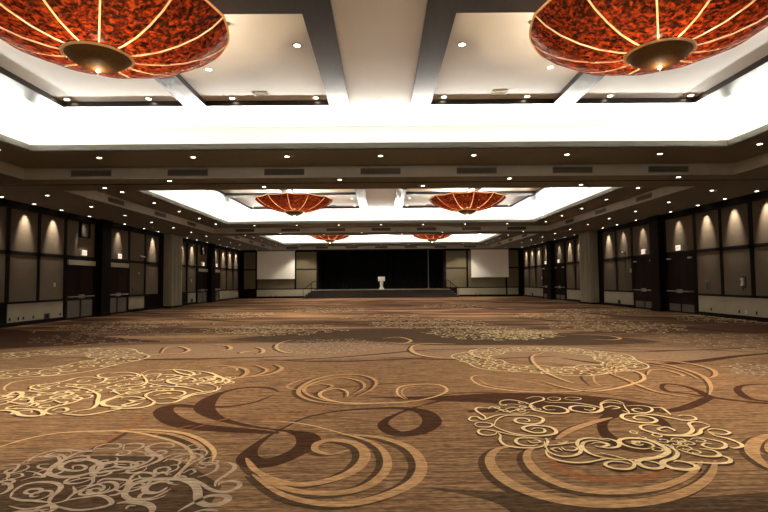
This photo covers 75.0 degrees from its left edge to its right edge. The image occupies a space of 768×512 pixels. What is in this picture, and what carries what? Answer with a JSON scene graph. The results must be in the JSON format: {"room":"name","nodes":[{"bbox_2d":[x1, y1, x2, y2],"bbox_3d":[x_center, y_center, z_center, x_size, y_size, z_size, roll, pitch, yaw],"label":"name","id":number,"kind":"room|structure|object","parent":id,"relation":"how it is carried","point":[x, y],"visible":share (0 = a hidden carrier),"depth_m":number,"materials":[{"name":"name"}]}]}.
{"room":"event hall","nodes":[
{"label":"event hall","id":0,"kind":"room"},
{"bbox_2d":[0,198,240,323],"bbox_3d":[-13.961,0.414,21.036,0.700,4.710,56.200,0,-3,0],"label":"wall","id":1,"kind":"structure","parent":0,"point":[36,242],"depth_m":22.92,"materials":[{"name":"brown wood"}]},
{"bbox_2d":[44,313,49,318],"bbox_3d":[-13.949,2.494,20.692,0.016,0.240,0.340,0,-3,0],"label":"box","id":2,"kind":"object","parent":1,"relation":"attached to","point":[46,315],"visible":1,"depth_m":20.71,"materials":[{"name":"black plastic"}]},
{"bbox_2d":[65,259,94,319],"bbox_3d":[-13.935,1.518,23.014,0.155,2.700,2.140,0,-3,0],"label":"door","id":3,"kind":"structure","parent":1,"relation":"in","point":[80,295],"depth_m":22.94,"materials":[{"name":"brown wood"}]},
{"bbox_2d":[80,250,86,255],"bbox_3d":[-13.948,-0.143,23.217,0.099,0.260,0.400,0,-3,0],"label":"exit sign","id":4,"kind":"object","parent":1,"relation":"attached to","point":[82,252],"visible":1,"depth_m":23.13,"materials":[{"name":"white plastic"}]},
{"bbox_2d":[79,222,90,238],"bbox_3d":[-13.947,-1.200,23.320,0.120,0.720,0.720,0,-3,0],"label":"speaker","id":5,"kind":"object","parent":1,"relation":"in","point":[84,228],"visible":1,"depth_m":23.34,"materials":[{"name":"black"}]},
{"bbox_2d":[110,263,127,313],"bbox_3d":[-13.951,1.678,26.205,0.155,2.700,2.150,0,-3,0],"label":"door","id":6,"kind":"structure","parent":1,"relation":"in","point":[118,293],"depth_m":26.35,"materials":[{"name":"brown wood"}]},
{"bbox_2d":[116,254,121,258],"bbox_3d":[-13.964,0.014,26.363,0.099,0.260,0.400,0,-3,0],"label":"exit sign","id":7,"kind":"object","parent":1,"relation":"attached to","point":[118,256],"visible":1,"depth_m":26.26,"materials":[{"name":"white plastic"}]},
{"bbox_2d":[0,297,238,327],"bbox_3d":[-13.956,2.681,20.773,0.070,0.155,55.900,0,-3,0],"label":"baseboard","id":8,"kind":"structure","parent":1,"relation":"attached to","point":[14,324],"depth_m":21.00,"materials":[{"name":"black"}]},
{"bbox_2d":[197,271,206,303],"bbox_3d":[-14.013,2.300,38.639,0.155,2.700,2.050,0,-3,0],"label":"door","id":9,"kind":"structure","parent":1,"relation":"in","point":[202,276],"depth_m":38.66,"materials":[{"name":"brown wood"}]},
{"bbox_2d":[201,246,205,254],"bbox_3d":[-14.024,-0.426,38.800,0.120,0.720,0.720,0,-3,0],"label":"speaker","id":10,"kind":"object","parent":1,"relation":"in","point":[203,248],"visible":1,"depth_m":38.80,"materials":[{"name":"black"}]},
{"bbox_2d":[215,272,219,300],"bbox_3d":[-14.029,2.456,41.760,0.155,2.700,1.800,0,-3,0],"label":"door","id":11,"kind":"structure","parent":1,"relation":"in","point":[217,289],"depth_m":42.09,"materials":[{"name":"brown wood"}]},
{"bbox_2d":[318,250,443,289],"bbox_3d":[-0.314,1.663,51.280,12.900,5.000,4.200,0,-3,0],"label":"wall","id":12,"kind":"structure","parent":0,"point":[441,251],"depth_m":50.93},
{"bbox_2d":[322,250,427,288],"bbox_3d":[-0.956,1.413,51.199,10.820,3.897,0.177,0,-3,0],"label":"stage curtain","id":13,"kind":"object","parent":12,"relation":"hanging from","point":[340,269],"visible":0.89,"depth_m":51.19,"materials":[{"name":"black fabric"}]},
{"bbox_2d":[239,248,523,296],"bbox_3d":[-0.251,1.693,48.976,27.800,4.710,0.400,0,-3,0],"label":"wall","id":14,"kind":"structure","parent":0,"point":[456,262],"depth_m":48.83,"materials":[{"name":"beige paint"}]},
{"bbox_2d":[256,250,295,279],"bbox_3d":[-10.507,0.859,48.656,3.820,2.898,0.180,0,-3,0],"label":"projection screen","id":15,"kind":"object","parent":14,"relation":"attached to","point":[271,264],"visible":1,"depth_m":48.63,"materials":[{"name":"white fabric"}]},
{"bbox_2d":[239,295,522,298],"bbox_3d":[-0.231,3.958,48.728,27.800,0.160,0.070,0,-3,0],"label":"baseboard","id":16,"kind":"structure","parent":14,"relation":"attached to","point":[459,295],"depth_m":48.74,"materials":[{"name":"black"}]},
{"bbox_2d":[470,248,508,277],"bbox_3d":[10.317,0.688,48.769,3.810,2.898,0.180,0,-3,0],"label":"projection screen","id":17,"kind":"object","parent":14,"relation":"attached to","point":[485,262],"visible":1,"depth_m":48.74,"materials":[{"name":"white fabric"}]},
{"bbox_2d":[0,296,767,511],"bbox_3d":[-1.537,2.652,20.836,34.921,0.007,55.900,0,-3,0],"label":"floor","id":18,"kind":"structure","parent":0,"point":[493,403],"depth_m":6.27,"materials":[{"name":"brown carpet"}]},
{"bbox_2d":[163,234,182,307],"bbox_3d":[-13.805,0.998,32.742,0.530,4.709,1.880,0,-3,0],"label":"pillar","id":19,"kind":"structure","parent":18,"relation":"on","point":[173,244],"depth_m":32.05,"materials":[{"name":"beige"}]},
{"bbox_2d":[302,281,315,298],"bbox_3d":[-7.042,3.217,47.664,1.300,1.650,1.200,0,-3,0],"label":"steps","id":20,"kind":"structure","parent":18,"relation":"on","point":[309,295],"depth_m":47.04,"materials":[{"name":"black"}]},
{"bbox_2d":[313,288,448,298],"bbox_3d":[-0.290,3.689,49.902,12.800,0.815,6.150,0,-3,0],"label":"stage","id":21,"kind":"object","parent":18,"relation":"on","point":[420,292],"visible":0.99,"depth_m":46.86,"materials":[{"name":"black"}]},
{"bbox_2d":[378,277,384,288],"bbox_3d":[-0.236,2.579,47.626,0.640,1.200,0.424,0,-3,0],"label":"lectern","id":22,"kind":"object","parent":21,"relation":"on","point":[381,279],"visible":0.93,"depth_m":47.45,"materials":[{"name":"white wood"}]},
{"bbox_2d":[428,258,428,287],"bbox_3d":[4.525,1.360,51.069,0.065,3.897,0.065,-2,-3,22],"label":"pole","id":23,"kind":"object","parent":21,"relation":"on","point":[428,258],"visible":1,"depth_m":51.02,"materials":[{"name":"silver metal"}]},
{"bbox_2d":[446,280,459,296],"bbox_3d":[6.478,3.106,47.737,1.300,1.650,1.200,0,-3,0],"label":"steps","id":24,"kind":"structure","parent":18,"relation":"on","point":[451,293],"depth_m":47.12,"materials":[{"name":"black"}]},
{"bbox_2d":[579,231,598,303],"bbox_3d":[13.464,0.773,32.890,0.530,4.709,1.880,0,-3,0],"label":"pillar","id":25,"kind":"structure","parent":18,"relation":"on","point":[588,241],"depth_m":32.19,"materials":[{"name":"beige"}]},
{"bbox_2d":[0,0,767,249],"bbox_3d":[-0.136,-2.693,21.110,28.400,1.292,55.900,0,-3,0],"label":"ceiling","id":26,"kind":"structure","parent":0,"point":[353,54],"depth_m":13.24,"materials":[{"name":"paint"}]},
{"bbox_2d":[71,170,110,176],"bbox_3d":[-8.741,-2.465,14.919,1.200,0.190,0.015,0,-3,0],"label":"ceiling vent","id":27,"kind":"object","parent":26,"relation":"in","point":[74,173],"visible":1,"depth_m":14.92,"materials":[{"name":"grey metal"}]},
{"bbox_2d":[0,0,229,78],"bbox_3d":[-4.278,-3.269,7.501,3.747,1.050,3.747,0,-3,-13],"label":"chandelier","id":28,"kind":"object","parent":26,"relation":"hanging from","point":[99,37],"visible":1,"depth_m":7.08,"materials":[{"name":"red glass"}]},
{"bbox_2d":[108,197,123,205],"bbox_3d":[-10.748,-2.190,20.081,0.015,0.190,1.200,0,-3,0],"label":"ceiling vent","id":29,"kind":"object","parent":26,"relation":"in","point":[113,200],"visible":1,"depth_m":20.05,"materials":[{"name":"grey metal"}]},
{"bbox_2d":[155,211,165,217],"bbox_3d":[-10.768,-1.990,24.076,0.015,0.190,1.200,0,-3,0],"label":"ceiling vent","id":30,"kind":"object","parent":26,"relation":"in","point":[156,212],"visible":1,"depth_m":24.08,"materials":[{"name":"grey metal"}]},
{"bbox_2d":[167,169,207,175],"bbox_3d":[-5.862,-2.488,14.934,1.200,0.190,0.015,0,-3,0],"label":"ceiling vent","id":31,"kind":"object","parent":26,"relation":"in","point":[188,172],"visible":1,"depth_m":14.93,"materials":[{"name":"grey metal"}]},
{"bbox_2d":[235,229,253,231],"bbox_3d":[-8.826,-1.623,31.747,1.200,0.190,0.015,0,-3,0],"label":"ceiling vent","id":32,"kind":"object","parent":26,"relation":"in","point":[237,230],"visible":1,"depth_m":31.75,"materials":[{"name":"grey metal"}]},
{"bbox_2d":[252,91,269,96],"bbox_3d":[-2.812,-3.693,11.405,0.340,0.015,0.300,0,-3,0],"label":"ceiling vent","id":33,"kind":"object","parent":26,"relation":"in","point":[255,93],"visible":1,"depth_m":11.41,"materials":[{"name":"beige metal"}]},
{"bbox_2d":[264,169,303,174],"bbox_3d":[-2.982,-2.512,14.950,1.200,0.190,0.015,0,-3,0],"label":"ceiling vent","id":34,"kind":"object","parent":26,"relation":"in","point":[266,171],"visible":1,"depth_m":14.95,"materials":[{"name":"grey metal"}]},
{"bbox_2d":[281,229,299,231],"bbox_3d":[-5.946,-1.647,31.763,1.200,0.190,0.015,0,-3,0],"label":"ceiling vent","id":35,"kind":"object","parent":26,"relation":"in","point":[282,230],"visible":1,"depth_m":31.77,"materials":[{"name":"grey metal"}]},
{"bbox_2d":[255,192,332,216],"bbox_3d":[-4.362,-2.427,24.330,3.747,1.050,3.747,-1,-3,12],"label":"chandelier","id":36,"kind":"object","parent":26,"relation":"hanging from","point":[292,204],"visible":1,"depth_m":23.25,"materials":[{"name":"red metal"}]},
{"bbox_2d":[292,43,301,47],"bbox_3d":[-1.581,-3.824,9.095,0.172,0.008,0.172,0,-3,0],"label":"recessed light","id":37,"kind":"object","parent":26,"relation":"in","point":[296,45],"visible":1,"depth_m":9.09,"materials":[{"name":"beige"}]},
{"bbox_2d":[310,235,349,242],"bbox_3d":[-4.446,-1.586,41.159,3.747,1.050,3.747,0,-3,-13],"label":"chandelier","id":38,"kind":"object","parent":26,"relation":"hanging from","point":[328,238],"visible":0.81,"depth_m":40.36,"materials":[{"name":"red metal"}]},
{"bbox_2d":[326,228,344,230],"bbox_3d":[-3.066,-1.671,31.779,1.200,0.190,0.015,0,-3,0],"label":"ceiling vent","id":39,"kind":"object","parent":26,"relation":"in","point":[327,229],"visible":1,"depth_m":31.78,"materials":[{"name":"grey metal"}]},
{"bbox_2d":[361,168,400,174],"bbox_3d":[-0.102,-2.536,14.966,1.200,0.190,0.015,0,-3,0],"label":"ceiling vent","id":40,"kind":"object","parent":26,"relation":"in","point":[364,171],"visible":1,"depth_m":14.97,"materials":[{"name":"grey metal"}]},
{"bbox_2d":[372,228,390,230],"bbox_3d":[-0.186,-1.694,31.794,1.200,0.190,0.015,0,-3,0],"label":"ceiling vent","id":41,"kind":"object","parent":26,"relation":"in","point":[373,229],"visible":1,"depth_m":31.79,"materials":[{"name":"grey metal"}]},
{"bbox_2d":[417,227,435,230],"bbox_3d":[2.694,-1.718,31.810,1.200,0.190,0.015,0,-3,0],"label":"ceiling vent","id":42,"kind":"object","parent":26,"relation":"in","point":[426,228],"visible":1,"depth_m":31.81,"materials":[{"name":"grey metal"}]},
{"bbox_2d":[413,234,451,241],"bbox_3d":[3.974,-1.655,41.204,3.747,1.050,3.747,-1,-3,12],"label":"chandelier","id":43,"kind":"object","parent":26,"relation":"hanging from","point":[430,237],"visible":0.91,"depth_m":40.37,"materials":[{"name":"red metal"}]},
{"bbox_2d":[457,42,466,46],"bbox_3d":[1.419,-3.848,9.111,0.172,0.008,0.172,0,-3,0],"label":"recessed light","id":44,"kind":"object","parent":26,"relation":"in","point":[462,44],"visible":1,"depth_m":9.10,"materials":[{"name":"beige"}]},
{"bbox_2d":[428,191,506,214],"bbox_3d":[4.058,-2.497,24.376,3.747,1.050,3.747,0,-3,-13],"label":"chandelier","id":45,"kind":"object","parent":26,"relation":"hanging from","point":[466,203],"visible":1,"depth_m":23.28,"materials":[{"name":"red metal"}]},
{"bbox_2d":[462,227,480,229],"bbox_3d":[5.574,-1.742,31.825,1.200,0.190,0.015,0,-3,0],"label":"ceiling vent","id":46,"kind":"object","parent":26,"relation":"in","point":[463,228],"visible":1,"depth_m":31.83,"materials":[{"name":"grey metal"}]},
{"bbox_2d":[457,167,496,173],"bbox_3d":[2.778,-2.559,14.981,1.200,0.190,0.015,0,-3,0],"label":"ceiling vent","id":47,"kind":"object","parent":26,"relation":"in","point":[463,170],"visible":1,"depth_m":14.98,"materials":[{"name":"grey metal"}]},
{"bbox_2d":[490,90,507,94],"bbox_3d":[2.627,-3.738,11.434,0.340,0.015,0.300,0,-3,0],"label":"ceiling vent","id":48,"kind":"object","parent":26,"relation":"in","point":[494,92],"visible":1,"depth_m":11.43,"materials":[{"name":"beige metal"}]},
{"bbox_2d":[507,227,525,229],"bbox_3d":[8.454,-1.765,31.841,1.200,0.190,0.015,0,-3,0],"label":"ceiling vent","id":49,"kind":"object","parent":26,"relation":"in","point":[508,228],"visible":1,"depth_m":31.84,"materials":[{"name":"grey metal"}]},
{"bbox_2d":[565,218,573,223],"bbox_3d":[10.452,-1.965,28.186,0.015,0.190,1.200,0,-3,0],"label":"ceiling vent","id":50,"kind":"object","parent":26,"relation":"in","point":[572,219],"visible":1,"depth_m":28.16,"materials":[{"name":"grey metal"}]},
{"bbox_2d":[553,167,592,172],"bbox_3d":[5.658,-2.583,14.997,1.200,0.190,0.015,0,-3,0],"label":"ceiling vent","id":51,"kind":"object","parent":26,"relation":"in","point":[555,169],"visible":1,"depth_m":14.99,"materials":[{"name":"grey metal"}]},
{"bbox_2d":[595,208,605,214],"bbox_3d":[10.472,-2.165,24.191,0.015,0.190,1.200,0,-3,0],"label":"ceiling vent","id":52,"kind":"object","parent":26,"relation":"in","point":[603,209],"visible":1,"depth_m":24.17,"materials":[{"name":"grey metal"}]},
{"bbox_2d":[636,193,651,201],"bbox_3d":[10.492,-2.364,20.196,0.015,0.190,1.200,0,-3,0],"label":"ceiling vent","id":53,"kind":"object","parent":26,"relation":"in","point":[649,195],"visible":1,"depth_m":20.20,"materials":[{"name":"grey metal"}]},
{"bbox_2d":[529,0,767,75],"bbox_3d":[4.142,-3.338,7.547,3.747,1.050,3.747,-1,-3,12],"label":"chandelier","id":54,"kind":"object","parent":26,"relation":"hanging from","point":[654,36],"visible":1,"depth_m":7.13,"materials":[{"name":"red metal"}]},
{"bbox_2d":[648,166,688,172],"bbox_3d":[8.538,-2.607,15.012,1.200,0.190,0.015,0,-3,0],"label":"ceiling vent","id":55,"kind":"object","parent":26,"relation":"in","point":[650,168],"visible":1,"depth_m":15.01,"materials":[{"name":"grey metal"}]},
{"bbox_2d":[521,190,767,317],"bbox_3d":[13.738,0.186,21.186,0.700,4.710,56.200,0,-3,0],"label":"wall","id":56,"kind":"structure","parent":0,"point":[727,240],"depth_m":22.48,"materials":[{"name":"brown wood"}]},
{"bbox_2d":[543,266,547,297],"bbox_3d":[13.615,2.228,41.910,0.155,2.700,1.800,0,-3,0],"label":"door","id":57,"kind":"structure","parent":56,"relation":"in","point":[545,294],"depth_m":42.26,"materials":[{"name":"brown wood"}]},
{"bbox_2d":[555,265,564,299],"bbox_3d":[13.630,2.072,38.788,0.155,2.700,2.050,0,-3,0],"label":"door","id":58,"kind":"structure","parent":56,"relation":"in","point":[559,269],"depth_m":38.72,"materials":[{"name":"brown wood"}]},
{"bbox_2d":[633,257,651,308],"bbox_3d":[13.693,1.450,26.354,0.155,2.700,2.150,0,-3,0],"label":"door","id":59,"kind":"structure","parent":56,"relation":"in","point":[641,266],"depth_m":26.54,"materials":[{"name":"brown wood"}]},
{"bbox_2d":[641,249,646,253],"bbox_3d":[13.677,-0.224,26.313,0.099,0.260,0.400,0,-3,0],"label":"exit sign","id":60,"kind":"object","parent":56,"relation":"attached to","point":[643,251],"visible":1,"depth_m":26.21,"materials":[{"name":"white plastic"}]},
{"bbox_2d":[523,295,767,321],"bbox_3d":[13.773,2.453,20.923,0.070,0.155,55.900,0,-3,0],"label":"baseboard","id":61,"kind":"structure","parent":56,"relation":"attached to","point":[751,318],"depth_m":20.85,"materials":[{"name":"black"}]},
{"bbox_2d":[675,245,682,250],"bbox_3d":[13.692,-0.378,23.216,0.099,0.260,0.400,0,-3,0],"label":"exit sign","id":62,"kind":"object","parent":56,"relation":"attached to","point":[677,247],"visible":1,"depth_m":23.16,"materials":[{"name":"white plastic"}]},
{"bbox_2d":[666,254,695,314],"bbox_3d":[13.708,1.291,23.163,0.155,2.700,2.140,0,-3,0],"label":"door","id":63,"kind":"structure","parent":56,"relation":"in","point":[680,268],"depth_m":23.09,"materials":[{"name":"brown wood"}]},
{"bbox_2d":[705,280,709,291],"bbox_3d":[13.753,1.285,21.251,0.016,0.520,0.300,0,-3,0],"label":"control plate","id":64,"kind":"object","parent":56,"relation":"attached to","point":[707,282],"visible":1,"depth_m":21.25,"materials":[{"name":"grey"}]},
{"bbox_2d":[740,274,745,290],"bbox_3d":[13.720,1.011,19.137,0.110,0.664,0.230,0,-3,0],"label":"wall phone","id":65,"kind":"object","parent":56,"relation":"attached to","point":[743,279],"visible":1,"depth_m":19.07,"materials":[{"name":"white plastic"}]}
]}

